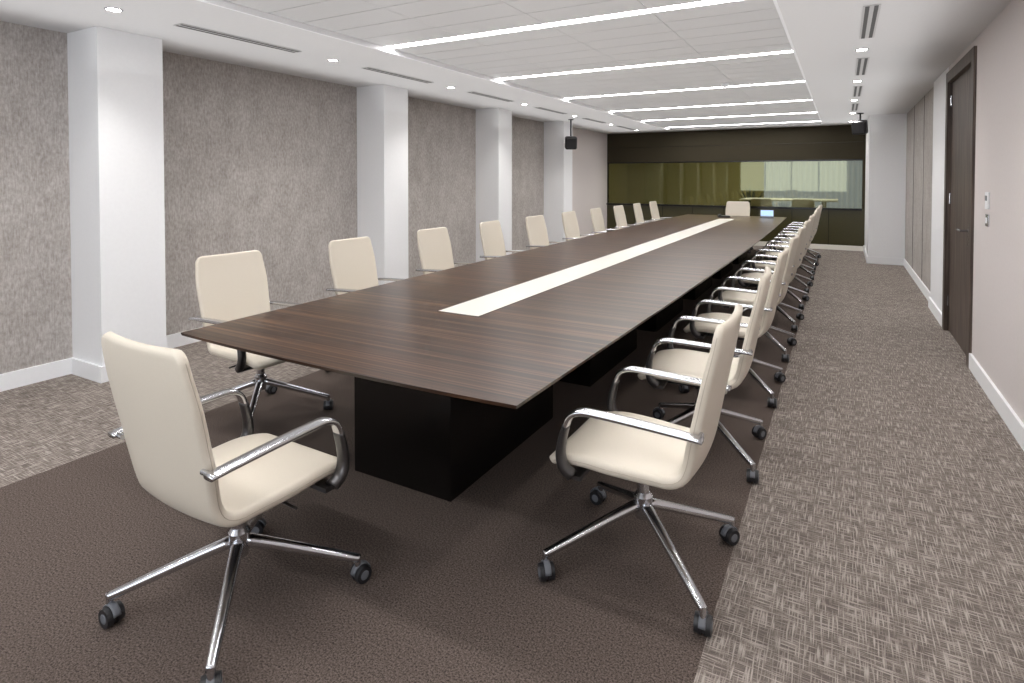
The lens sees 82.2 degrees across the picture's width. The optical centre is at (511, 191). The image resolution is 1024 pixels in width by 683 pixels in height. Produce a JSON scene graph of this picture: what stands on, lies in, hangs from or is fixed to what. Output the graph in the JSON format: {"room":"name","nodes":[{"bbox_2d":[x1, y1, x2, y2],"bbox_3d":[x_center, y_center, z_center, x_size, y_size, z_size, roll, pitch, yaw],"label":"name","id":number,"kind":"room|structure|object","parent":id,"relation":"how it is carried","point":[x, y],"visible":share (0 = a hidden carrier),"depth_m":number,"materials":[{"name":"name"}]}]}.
{"room":"conference room","nodes":[
{"label":"conference room","id":0,"kind":"room"},
{"bbox_2d":[67,26,165,382],"bbox_3d":[-3.072,0.096,4.587,0.448,2.600,0.506,1,1,29],"label":"pillar","id":1,"kind":"structure","parent":0,"point":[116,134],"depth_m":4.43,"materials":[{"name":"white paint"}]},
{"bbox_2d":[0,21,606,373],"bbox_3d":[-1.656,0.025,7.708,0.150,2.600,16.200,1,1,29],"label":"wall","id":2,"kind":"structure","parent":0,"point":[264,161],"depth_m":5.71,"materials":[{"name":"paper"}]},
{"bbox_2d":[0,327,201,391],"bbox_3d":[-1.583,1.266,7.695,0.018,0.120,16.200,1,1,29],"label":"baseboard","id":3,"kind":"structure","parent":2,"relation":"attached to","point":[22,377],"depth_m":4.34,"materials":[{"name":"white paint"}]},
{"bbox_2d":[357,85,408,284],"bbox_3d":[-1.582,0.036,7.230,0.448,2.600,0.476,1,1,29],"label":"pillar","id":4,"kind":"structure","parent":0,"point":[382,110],"depth_m":7.06,"materials":[{"name":"white paint"}]},
{"bbox_2d":[476,108,511,261],"bbox_3d":[-0.286,-0.016,9.529,0.448,2.600,0.456,1,1,29],"label":"pillar","id":5,"kind":"structure","parent":0,"point":[493,125],"depth_m":9.37,"materials":[{"name":"white paint"}]},
{"bbox_2d":[0,0,1011,133],"bbox_3d":[1.045,-1.340,6.154,6.350,0.200,16.500,1,1,29],"label":"ceiling","id":6,"kind":"structure","parent":0,"point":[914,42],"depth_m":4.99,"materials":[{"name":"paint"}]},
{"bbox_2d":[104,7,122,11],"bbox_3d":[-2.595,-1.184,3.824,0.104,0.006,0.104,1,1,29],"label":"recessed light","id":7,"kind":"object","parent":6,"relation":"in","point":[112,9],"visible":1,"depth_m":3.83,"materials":[{"name":"metal"}]},
{"bbox_2d":[173,23,301,52],"bbox_3d":[-2.128,-1.201,4.651,0.100,0.006,1.060,1,1,29],"label":"ceiling vent","id":8,"kind":"object","parent":6,"relation":"in","point":[182,25],"visible":1,"depth_m":4.57,"materials":[{"name":"grey metal"}]},
{"bbox_2d":[362,67,433,82],"bbox_3d":[-1.200,-1.238,6.297,0.100,0.006,1.060,1,1,29],"label":"ceiling vent","id":9,"kind":"object","parent":6,"relation":"in","point":[366,68],"visible":1,"depth_m":6.22,"materials":[{"name":"grey metal"}]},
{"bbox_2d":[467,92,512,101],"bbox_3d":[-0.273,-1.276,7.943,0.100,0.006,1.060,1,1,29],"label":"ceiling vent","id":10,"kind":"object","parent":6,"relation":"in","point":[476,93],"visible":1,"depth_m":7.88,"materials":[{"name":"grey metal"}]},
{"bbox_2d":[224,0,820,127],"bbox_3d":[1.223,-1.288,6.084,3.086,0.020,15.342,1,1,29],"label":"panels","id":11,"kind":"object","parent":6,"relation":"attached to","point":[742,27],"depth_m":5.09,"materials":[{"name":"white"}]},
{"bbox_2d":[534,107,566,113],"bbox_3d":[0.650,-1.313,9.581,0.100,0.006,1.060,1,1,29],"label":"ceiling vent","id":12,"kind":"object","parent":6,"relation":"in","point":[534,107],"visible":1,"depth_m":9.50,"materials":[{"name":"grey metal"}]},
{"bbox_2d":[384,0,740,48],"bbox_3d":[0.263,-1.253,4.381,3.086,0.030,0.110,1,1,29],"label":"recessed light","id":13,"kind":"object","parent":6,"relation":"in","point":[704,2],"visible":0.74,"depth_m":4.30,"materials":[{"name":"white plastic"}]},
{"bbox_2d":[565,119,576,149],"bbox_3d":[1.106,-1.067,11.003,0.220,0.567,0.199,0,1,-1],"label":"ceiling speaker","id":14,"kind":"object","parent":6,"relation":"hanging from","point":[570,141],"depth_m":10.94},
{"bbox_2d":[581,118,605,122],"bbox_3d":[1.578,-1.350,11.227,0.100,0.006,1.060,1,1,29],"label":"ceiling vent","id":15,"kind":"object","parent":6,"relation":"in","point":[581,118],"visible":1,"depth_m":11.17,"materials":[{"name":"grey metal"}]},
{"bbox_2d":[497,50,792,79],"bbox_3d":[1.191,-1.290,6.027,3.086,0.030,0.110,1,1,29],"label":"recessed light","id":16,"kind":"object","parent":6,"relation":"in","point":[786,51],"visible":0.36,"depth_m":5.91,"materials":[{"name":"white plastic"}]},
{"bbox_2d":[567,81,804,98],"bbox_3d":[2.114,-1.327,7.665,3.086,0.030,0.110,1,1,29],"label":"recessed light","id":17,"kind":"object","parent":6,"relation":"in","point":[790,81],"visible":0.4,"depth_m":7.59,"materials":[{"name":"white plastic"}]},
{"bbox_2d":[612,99,811,111],"bbox_3d":[3.042,-1.365,9.311,3.086,0.030,0.110,1,1,29],"label":"recessed light","id":18,"kind":"object","parent":6,"relation":"in","point":[809,99],"visible":0.26,"depth_m":9.24,"materials":[{"name":"white plastic"}]},
{"bbox_2d":[721,83,728,87],"bbox_3d":[2.568,-1.278,7.077,0.100,0.045,0.100,1,1,29],"label":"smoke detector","id":19,"kind":"object","parent":6,"relation":"attached to","point":[724,85],"visible":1,"depth_m":7.05,"materials":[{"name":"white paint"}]},
{"bbox_2d":[643,112,816,120],"bbox_3d":[3.960,-1.402,10.940,3.086,0.030,0.110,1,1,29],"label":"recessed light","id":20,"kind":"object","parent":6,"relation":"in","point":[806,112],"visible":0.33,"depth_m":10.89,"materials":[{"name":"white plastic"}]},
{"bbox_2d":[667,121,817,127],"bbox_3d":[4.843,-1.437,12.508,3.086,0.030,0.110,1,1,29],"label":"recessed light","id":21,"kind":"object","parent":6,"relation":"in","point":[804,121],"visible":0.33,"depth_m":12.50,"materials":[{"name":"white plastic"}]},
{"bbox_2d":[851,103,858,110],"bbox_3d":[5.310,-1.302,9.091,0.100,0.006,1.000,1,1,29],"label":"ceiling vent","id":22,"kind":"object","parent":6,"relation":"in","point":[854,107],"visible":1,"depth_m":9.10,"materials":[{"name":"white metal"}]},
{"bbox_2d":[852,86,862,96],"bbox_3d":[4.382,-1.264,7.444,0.100,0.006,1.000,1,1,29],"label":"ceiling vent","id":23,"kind":"object","parent":6,"relation":"in","point":[857,90],"visible":1,"depth_m":7.34,"materials":[{"name":"white metal"}]},
{"bbox_2d":[851,113,867,134],"bbox_3d":[5.901,-1.143,9.963,0.199,0.367,0.220,-1,2,-41],"label":"ceiling speaker","id":24,"kind":"object","parent":6,"relation":"hanging from","point":[859,127],"depth_m":9.90},
{"bbox_2d":[855,48,868,50],"bbox_3d":[2.990,-1.211,5.015,0.104,0.006,0.104,1,1,29],"label":"recessed light","id":25,"kind":"object","parent":6,"relation":"in","point":[859,49],"visible":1,"depth_m":5.02,"materials":[{"name":"metal"}]},
{"bbox_2d":[855,57,869,74],"bbox_3d":[3.459,-1.227,5.807,0.100,0.006,1.000,1,1,29],"label":"ceiling vent","id":26,"kind":"object","parent":6,"relation":"in","point":[862,63],"visible":1,"depth_m":5.75,"materials":[{"name":"white metal"}]},
{"bbox_2d":[859,4,880,38],"bbox_3d":[2.531,-1.190,4.161,0.100,0.006,1.000,1,1,29],"label":"ceiling vent","id":27,"kind":"object","parent":6,"relation":"in","point":[870,13],"visible":1,"depth_m":4.08,"materials":[{"name":"white metal"}]},
{"bbox_2d":[0,246,1023,682],"bbox_3d":[1.008,1.411,6.152,6.350,0.100,16.350,1,1,29],"label":"floor","id":28,"kind":"structure","parent":0,"point":[881,530],"depth_m":2.41,"materials":[{"name":"carpet"}]},
{"bbox_2d":[98,331,371,682],"bbox_3d":[-0.968,0.950,2.059,0.679,1.008,0.697,1,2,31],"label":"chair","id":29,"kind":"object","parent":28,"relation":"on","point":[158,403],"visible":1,"depth_m":1.87,"materials":[{"name":"beige leather"}]},
{"bbox_2d":[188,250,332,415],"bbox_3d":[-1.593,0.912,3.695,0.697,1.008,0.679,1,2,32],"label":"chair","id":30,"kind":"object","parent":28,"relation":"on","point":[229,286],"visible":0.59,"depth_m":3.75,"materials":[{"name":"beige leather"}]},
{"bbox_2d":[325,236,402,371],"bbox_3d":[-1.055,0.891,4.648,0.697,1.008,0.679,1,1,29],"label":"chair","id":31,"kind":"object","parent":28,"relation":"on","point":[352,260],"visible":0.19,"depth_m":4.76,"materials":[{"name":"beige leather"}]},
{"bbox_2d":[416,227,474,274],"bbox_3d":[-0.518,0.869,5.602,0.697,1.008,0.679,1,2,31],"label":"chair","id":32,"kind":"object","parent":28,"relation":"on","point":[434,245],"visible":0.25,"depth_m":5.73,"materials":[{"name":"beige leather"}]},
{"bbox_2d":[181,214,786,501],"bbox_3d":[1.846,0.968,7.139,2.010,0.742,10.870,1,1,29],"label":"conference table","id":33,"kind":"object","parent":28,"relation":"on","point":[454,369],"visible":0.97,"depth_m":3.05,"materials":[{"name":"brown wood"}]},
{"bbox_2d":[760,210,773,217],"bbox_3d":[4.869,0.432,11.209,0.240,0.143,0.249,1,1,24],"label":"laptop","id":34,"kind":"object","parent":33,"relation":"on","point":[763,213],"visible":1,"depth_m":11.27,"materials":[{"name":"blue"}]},
{"bbox_2d":[479,220,525,259],"bbox_3d":[0.020,0.847,6.555,0.697,1.008,0.679,1,1,26],"label":"chair","id":35,"kind":"object","parent":28,"relation":"on","point":[491,234],"visible":0.28,"depth_m":6.67,"materials":[{"name":"beige leather"}]},
{"bbox_2d":[526,215,564,248],"bbox_3d":[0.557,0.826,7.510,0.697,1.008,0.679,1,2,32],"label":"chair","id":36,"kind":"object","parent":28,"relation":"on","point":[537,233],"visible":0.22,"depth_m":7.64,"materials":[{"name":"beige leather"}]},
{"bbox_2d":[562,211,595,240],"bbox_3d":[1.095,0.804,8.463,0.697,1.008,0.679,1,1,29],"label":"chair","id":37,"kind":"object","parent":28,"relation":"on","point":[570,224],"visible":0.3,"depth_m":8.59,"materials":[{"name":"beige leather"}]},
{"bbox_2d":[590,208,617,233],"bbox_3d":[1.632,0.782,9.416,0.697,1.008,0.679,1,1,28],"label":"chair","id":38,"kind":"object","parent":28,"relation":"on","point":[596,213],"visible":0.24,"depth_m":9.53,"materials":[{"name":"beige leather"}]},
{"bbox_2d":[613,205,639,228],"bbox_3d":[2.170,0.761,10.370,0.697,1.008,0.679,1,2,30],"label":"chair","id":39,"kind":"object","parent":28,"relation":"on","point":[619,213],"visible":0.22,"depth_m":10.51,"materials":[{"name":"beige leather"}]},
{"bbox_2d":[537,304,742,636],"bbox_3d":[0.526,0.944,2.299,0.697,1.008,0.679,1,1,29],"label":"chair","id":40,"kind":"object","parent":28,"relation":"on","point":[646,451],"visible":1,"depth_m":2.17,"materials":[{"name":"beige leather"}]},
{"bbox_2d":[633,203,653,223],"bbox_3d":[2.707,0.739,11.323,0.697,1.008,0.679,1,1,26],"label":"chair","id":41,"kind":"object","parent":28,"relation":"on","point":[637,207],"visible":0.23,"depth_m":11.42,"materials":[{"name":"beige leather"}]},
{"bbox_2d":[649,201,671,220],"bbox_3d":[3.245,0.718,12.278,0.697,1.008,0.678,1,1,30],"label":"chair","id":42,"kind":"object","parent":28,"relation":"on","point":[653,205],"visible":0.26,"depth_m":12.40,"materials":[{"name":"beige leather"}]},
{"bbox_2d":[638,266,771,483],"bbox_3d":[1.064,0.922,3.254,0.697,1.008,0.679,1,1,27],"label":"chair","id":43,"kind":"object","parent":28,"relation":"on","point":[691,363],"visible":0.76,"depth_m":3.12,"materials":[{"name":"beige leather"}]},
{"bbox_2d":[678,247,788,407],"bbox_3d":[1.601,0.901,4.207,0.697,1.008,0.679,1,1,30],"label":"chair","id":44,"kind":"object","parent":28,"relation":"on","point":[698,329],"visible":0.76,"depth_m":4.03,"materials":[{"name":"beige leather"}]},
{"bbox_2d":[725,201,752,252],"bbox_3d":[4.614,0.721,12.124,0.679,1.008,0.697,1,1,29],"label":"chair","id":45,"kind":"object","parent":28,"relation":"on","point":[734,208],"visible":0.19,"depth_m":12.35,"materials":[{"name":"beige leather"}]},
{"bbox_2d":[709,234,798,361],"bbox_3d":[2.139,0.879,5.160,0.697,1.008,0.679,1,2,31],"label":"chair","id":46,"kind":"object","parent":28,"relation":"on","point":[729,296],"visible":0.48,"depth_m":4.99,"materials":[{"name":"beige leather"}]},
{"bbox_2d":[735,225,805,331],"bbox_3d":[2.676,0.857,6.114,0.697,1.008,0.679,1,2,32],"label":"chair","id":47,"kind":"object","parent":28,"relation":"on","point":[801,231],"visible":0.56,"depth_m":5.97,"materials":[{"name":"beige leather"}]},
{"bbox_2d":[751,219,810,309],"bbox_3d":[3.214,0.836,7.067,0.697,1.008,0.679,1,2,32],"label":"chair","id":48,"kind":"object","parent":28,"relation":"on","point":[807,224],"visible":0.47,"depth_m":6.91,"materials":[{"name":"beige leather"}]},
{"bbox_2d":[759,214,814,292],"bbox_3d":[3.751,0.814,8.021,0.697,1.008,0.679,1,2,31],"label":"chair","id":49,"kind":"object","parent":28,"relation":"on","point":[809,283],"visible":0.43,"depth_m":7.88,"materials":[{"name":"beige leather"}]},
{"bbox_2d":[772,210,817,279],"bbox_3d":[4.289,0.792,8.976,0.697,1.008,0.679,1,1,28],"label":"chair","id":50,"kind":"object","parent":28,"relation":"on","point":[812,272],"visible":0.45,"depth_m":8.81,"materials":[{"name":"beige leather"}]},
{"bbox_2d":[775,207,819,269],"bbox_3d":[4.826,0.771,9.929,0.697,1.008,0.679,1,2,31],"label":"chair","id":51,"kind":"object","parent":28,"relation":"on","point":[816,263],"visible":0.4,"depth_m":9.77,"materials":[{"name":"beige leather"}]},
{"bbox_2d":[781,205,821,261],"bbox_3d":[5.364,0.749,10.882,0.697,1.008,0.679,1,2,32],"label":"chair","id":52,"kind":"object","parent":28,"relation":"on","point":[820,206],"visible":0.38,"depth_m":10.73,"materials":[{"name":"beige leather"}]},
{"bbox_2d":[544,121,571,244],"bbox_3d":[0.927,-0.065,11.681,0.448,2.600,0.456,1,1,29],"label":"pillar","id":53,"kind":"structure","parent":0,"point":[557,159],"depth_m":11.50,"materials":[{"name":"white paint"}]},
{"bbox_2d":[609,164,626,202],"bbox_3d":[2.637,-0.193,17.310,0.100,2.600,4.450,1,1,29],"label":"wall","id":54,"kind":"structure","parent":0,"point":[617,172],"depth_m":18.43,"materials":[{"name":"glass"}]},
{"bbox_2d":[627,162,763,204],"bbox_3d":[7.435,-0.191,17.218,8.350,2.600,0.100,1,1,29],"label":"wall","id":55,"kind":"structure","parent":0,"point":[712,183],"depth_m":18.17,"materials":[{"name":"glass"}]},
{"bbox_2d":[607,125,865,245],"bbox_3d":[4.774,-0.105,13.464,5.700,2.600,0.154,1,1,29],"label":"wall","id":56,"kind":"structure","parent":0,"point":[831,142],"depth_m":12.96,"materials":[{"name":"wood"}]},
{"bbox_2d":[606,159,862,210],"bbox_3d":[4.794,-0.164,13.397,5.500,1.050,0.150,1,1,29],"label":"window","id":57,"kind":"structure","parent":56,"relation":"in","point":[838,159],"depth_m":13.10,"materials":[{"name":"green glass"}]},
{"bbox_2d":[754,241,862,250],"bbox_3d":[4.790,1.147,13.389,5.530,0.100,0.020,1,1,29],"label":"baseboard","id":58,"kind":"structure","parent":56,"relation":"attached to","point":[760,243],"depth_m":12.31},
{"bbox_2d":[863,113,906,265],"bbox_3d":[7.013,-0.049,10.990,0.668,2.600,1.968,1,1,29],"label":"pillar","id":59,"kind":"structure","parent":0,"point":[886,137],"depth_m":10.18,"materials":[{"name":"white paint"}]},
{"bbox_2d":[905,0,1023,423],"bbox_3d":[3.267,0.114,3.816,0.150,2.600,14.250,1,1,29],"label":"wall","id":60,"kind":"structure","parent":0,"point":[998,257],"depth_m":4.08,"materials":[{"name":"paint"}]},
{"bbox_2d":[942,46,976,367],"bbox_3d":[4.014,0.117,5.192,0.199,2.530,1.420,1,1,29],"label":"door","id":61,"kind":"structure","parent":60,"relation":"in","point":[961,80],"depth_m":5.26,"materials":[{"name":"brown wood"}]},
{"bbox_2d":[904,259,1023,450],"bbox_3d":[3.199,1.353,3.853,0.058,0.120,14.200,1,1,29],"label":"baseboard","id":62,"kind":"structure","parent":60,"relation":"attached to","point":[1011,419],"depth_m":4.00,"materials":[{"name":"white paint"}]},
{"bbox_2d":[985,192,989,208],"bbox_3d":[3.363,0.066,4.157,0.018,0.120,0.090,1,1,29],"label":"thermostat","id":63,"kind":"object","parent":60,"relation":"attached to","point":[987,194],"visible":1,"depth_m":4.12,"materials":[{"name":"white paint"}]},
{"bbox_2d":[985,214,989,226],"bbox_3d":[3.365,0.206,4.159,0.014,0.086,0.086,1,1,29],"label":"light switch","id":64,"kind":"object","parent":60,"relation":"attached to","point":[987,216],"visible":1,"depth_m":4.13,"materials":[{"name":"metal"}]},
{"bbox_3d":[6.318,1.204,15.267,8.350,0.100,4.450,1,1,29],"label":"floor","id":65,"kind":"structure","parent":0,"visible":0},
{"bbox_2d":[740,187,763,203],"bbox_3d":[6.686,0.423,16.581,0.716,1.402,0.781,0,1,3],"label":"potted plant","id":66,"kind":"object","parent":65,"relation":"on","point":[748,194],"visible":0.24,"depth_m":16.46,"materials":[{"name":"green plant"}]},
{"bbox_2d":[750,198,771,205],"bbox_3d":[6.125,0.671,14.347,0.679,1.008,0.697,1,1,29],"label":"chair","id":67,"kind":"object","parent":65,"relation":"on","point":[754,202],"visible":0.09,"depth_m":14.06,"materials":[{"name":"beige leather"}]},
{"bbox_2d":[739,198,837,207],"bbox_3d":[7.104,0.678,15.070,2.200,0.960,1.400,1,1,29],"label":"meeting table","id":68,"kind":"object","parent":65,"relation":"on","point":[823,201],"visible":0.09,"depth_m":14.75,"materials":[{"name":"white paint"}]},
{"bbox_2d":[791,199,814,206],"bbox_3d":[6.909,0.681,13.905,0.679,1.008,0.697,1,1,29],"label":"chair","id":69,"kind":"object","parent":65,"relation":"on","point":[795,202],"visible":0.09,"depth_m":13.61,"materials":[{"name":"beige leather"}]},
{"bbox_3d":[6.318,-1.495,15.206,8.350,0.100,4.450,1,1,29],"label":"ceiling","id":70,"kind":"structure","parent":0,"visible":0},
{"bbox_2d":[764,161,861,207],"bbox_3d":[8.462,-0.123,16.445,2.600,2.400,0.093,1,1,29],"label":"window","id":71,"kind":"structure","parent":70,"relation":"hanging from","point":[840,180],"depth_m":16.42,"materials":[{"name":"clear glass"}]}
]}

